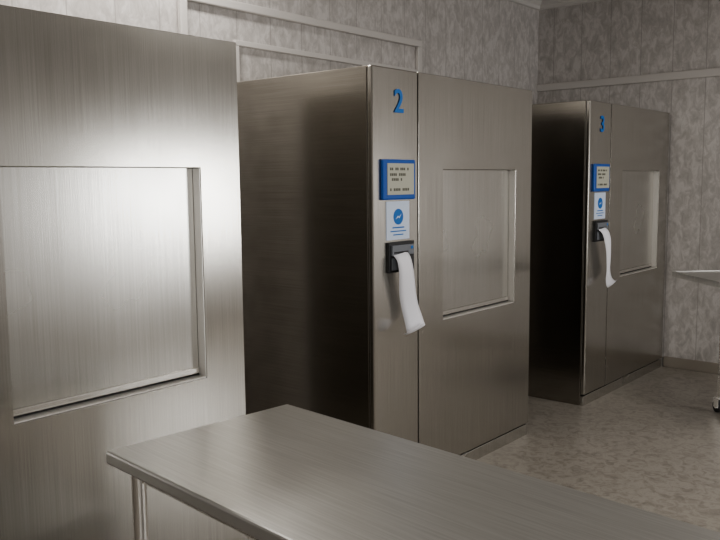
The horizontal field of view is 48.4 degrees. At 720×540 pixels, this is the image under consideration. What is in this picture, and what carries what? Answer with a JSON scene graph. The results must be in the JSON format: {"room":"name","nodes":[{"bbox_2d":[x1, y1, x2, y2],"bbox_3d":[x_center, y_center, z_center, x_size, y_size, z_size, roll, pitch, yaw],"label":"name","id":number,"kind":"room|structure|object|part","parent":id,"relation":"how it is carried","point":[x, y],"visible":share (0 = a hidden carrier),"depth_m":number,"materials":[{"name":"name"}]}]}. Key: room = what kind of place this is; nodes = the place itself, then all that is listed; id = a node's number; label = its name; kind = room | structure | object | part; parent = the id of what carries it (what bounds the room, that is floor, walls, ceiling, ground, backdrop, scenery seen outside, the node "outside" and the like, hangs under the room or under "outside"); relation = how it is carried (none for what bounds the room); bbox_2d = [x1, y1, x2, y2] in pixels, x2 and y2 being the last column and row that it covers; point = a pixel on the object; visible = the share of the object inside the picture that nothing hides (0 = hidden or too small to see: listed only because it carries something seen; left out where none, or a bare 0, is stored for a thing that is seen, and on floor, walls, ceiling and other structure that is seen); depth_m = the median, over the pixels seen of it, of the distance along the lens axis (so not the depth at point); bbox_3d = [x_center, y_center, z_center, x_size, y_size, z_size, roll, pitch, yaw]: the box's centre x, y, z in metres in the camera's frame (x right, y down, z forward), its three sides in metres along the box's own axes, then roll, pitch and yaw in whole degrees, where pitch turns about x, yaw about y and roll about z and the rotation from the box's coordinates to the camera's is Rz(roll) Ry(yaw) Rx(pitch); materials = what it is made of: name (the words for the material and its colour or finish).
{"room":"hospital sterilization room","nodes":[
{"label":"hospital sterilization room","id":0,"kind":"room"},
{"bbox_2d":[0,0,538,103],"bbox_3d":[-1.397,-0.405,3.715,0.200,3.020,9.255,5,8,40],"label":"wall","id":1,"kind":"structure","parent":0,"point":[495,42],"depth_m":5.14,"materials":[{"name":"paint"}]},
{"bbox_2d":[177,0,421,72],"bbox_3d":[-0.232,-0.274,4.931,0.030,2.465,2.060,5,8,40],"label":"trim","id":2,"kind":"structure","parent":1,"relation":"attached to","point":[181,4],"depth_m":4.63,"materials":[{"name":"grey plastic"}]},
{"bbox_2d":[233,40,416,81],"bbox_3d":[-0.143,-1.183,4.953,0.022,0.265,1.655,5,8,40],"label":"trim","id":3,"kind":"structure","parent":1,"relation":"attached to","point":[240,43],"depth_m":4.68,"materials":[{"name":"grey plastic"}]},
{"bbox_2d":[507,0,541,10],"bbox_3d":[-1.302,-1.852,3.459,0.090,0.090,8.855,5,8,40],"label":"trim","id":4,"kind":"structure","parent":1,"relation":"attached to","point":[534,4],"depth_m":6.67,"materials":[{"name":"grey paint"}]},
{"bbox_2d":[249,366,719,539],"bbox_3d":[0.964,1.342,1.910,6.349,0.100,9.255,5,8,40],"label":"floor","id":5,"kind":"structure","parent":0,"point":[651,443],"depth_m":4.51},
{"bbox_2d":[0,4,248,539],"bbox_3d":[-1.287,0.213,2.766,1.230,2.000,1.428,5,8,40],"label":"sterilizer","id":6,"kind":"object","parent":5,"relation":"on","point":[121,293],"visible":1,"depth_m":2.55,"materials":[{"name":"metal"}]},
{"bbox_3d":[-0.814,0.039,2.579,0.010,0.732,0.704,5,8,40],"label":"sliding door","id":7,"kind":"part","parent":6,"relation":"part of","materials":[{"name":"metal"}]},
{"bbox_2d":[237,65,531,459],"bbox_3d":[0.138,0.014,4.417,1.254,2.000,1.428,5,8,40],"label":"sterilizer","id":8,"kind":"object","parent":5,"relation":"on","point":[385,212],"visible":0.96,"depth_m":3.88,"materials":[{"name":"metal"}]},
{"bbox_3d":[0.157,0.058,3.684,0.028,1.925,0.334,5,8,40],"label":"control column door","id":9,"kind":"part","parent":8,"relation":"part of","materials":[{"name":"metal"}]},
{"bbox_3d":[0.611,-0.008,4.235,0.052,1.925,1.088,5,8,40],"label":"panel","id":10,"kind":"part","parent":8,"relation":"part of","materials":[{"name":"metal"}]},
{"bbox_3d":[0.602,-0.161,4.239,0.010,0.732,0.704,5,8,40],"label":"sliding door","id":11,"kind":"part","parent":8,"relation":"part of","materials":[{"name":"metal"}]},
{"bbox_2d":[106,404,719,539],"bbox_3d":[0.201,0.916,1.734,0.625,0.800,1.850,-7,9,-44],"label":"work table","id":12,"kind":"object","parent":5,"relation":"on","point":[284,472],"visible":1,"depth_m":1.86,"materials":[{"name":"grey metal"}]},
{"bbox_3d":[0.198,0.574,1.695,0.525,0.039,1.750,-7,9,-44],"label":"under frame","id":13,"kind":"part","parent":12,"relation":"part of","materials":[{"name":"silver metal"}]},
{"bbox_2d":[528,100,669,405],"bbox_3d":[1.544,-0.186,6.085,1.230,2.000,1.428,5,8,40],"label":"sterilizer","id":14,"kind":"object","parent":5,"relation":"on","point":[599,170],"visible":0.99,"depth_m":5.43,"materials":[{"name":"metal"}]},
{"bbox_3d":[1.573,-0.142,5.344,0.028,1.925,0.334,5,8,40],"label":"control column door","id":15,"kind":"part","parent":14,"relation":"part of","materials":[{"name":"metal"}]},
{"bbox_3d":[2.018,-0.360,5.899,0.010,0.732,0.704,5,8,40],"label":"sliding door","id":16,"kind":"part","parent":14,"relation":"part of","materials":[{"name":"metal"}]},
{"bbox_3d":[2.027,-0.208,5.895,0.052,1.925,1.088,5,8,40],"label":"panel","id":17,"kind":"part","parent":14,"relation":"part of","materials":[{"name":"metal"}]},
{"bbox_2d":[672,270,719,411],"bbox_3d":[2.389,0.498,4.873,0.560,0.891,1.000,-1,6,-5],"label":"trolley","id":18,"kind":"object","parent":5,"relation":"on","point":[707,277],"visible":1,"depth_m":5.12,"materials":[{"name":"metal"}]},
{"bbox_2d":[672,270,719,287],"bbox_3d":[2.385,0.073,4.825,0.560,0.036,1.000,-1,6,-5],"label":"tray","id":19,"kind":"object","parent":18,"relation":"on","point":[707,277],"depth_m":5.08,"materials":[{"name":"metal"}]},
{"bbox_3d":[2.441,0.461,4.798,0.258,0.780,0.638,-1,6,-5],"label":"frame","id":20,"kind":"part","parent":18,"relation":"part of","materials":[{"name":"silver metal"}]},
{"bbox_2d":[537,0,719,365],"bbox_3d":[3.951,-0.615,5.103,6.149,3.020,0.200,5,8,40],"label":"wall","id":21,"kind":"structure","parent":0,"point":[606,38],"depth_m":6.24,"materials":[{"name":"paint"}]},
{"bbox_2d":[539,0,603,10],"bbox_3d":[3.766,-2.064,4.895,5.949,0.090,0.090,5,8,40],"label":"trim","id":22,"kind":"structure","parent":21,"relation":"attached to","point":[545,4],"depth_m":6.69,"materials":[{"name":"grey paint"}]},
{"bbox_2d":[537,68,719,91],"bbox_3d":[3.796,-1.376,4.999,5.949,0.060,0.018,5,8,40],"label":"trim","id":23,"kind":"structure","parent":21,"relation":"attached to","point":[711,72],"depth_m":6.37,"materials":[{"name":"grey plastic"}]},
{"bbox_2d":[663,356,718,373],"bbox_3d":[4.260,0.884,4.879,4.798,0.085,0.014,5,8,40],"label":"baseboard","id":24,"kind":"structure","parent":21,"relation":"attached to","point":[672,362],"depth_m":6.28,"materials":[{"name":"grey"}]}
]}

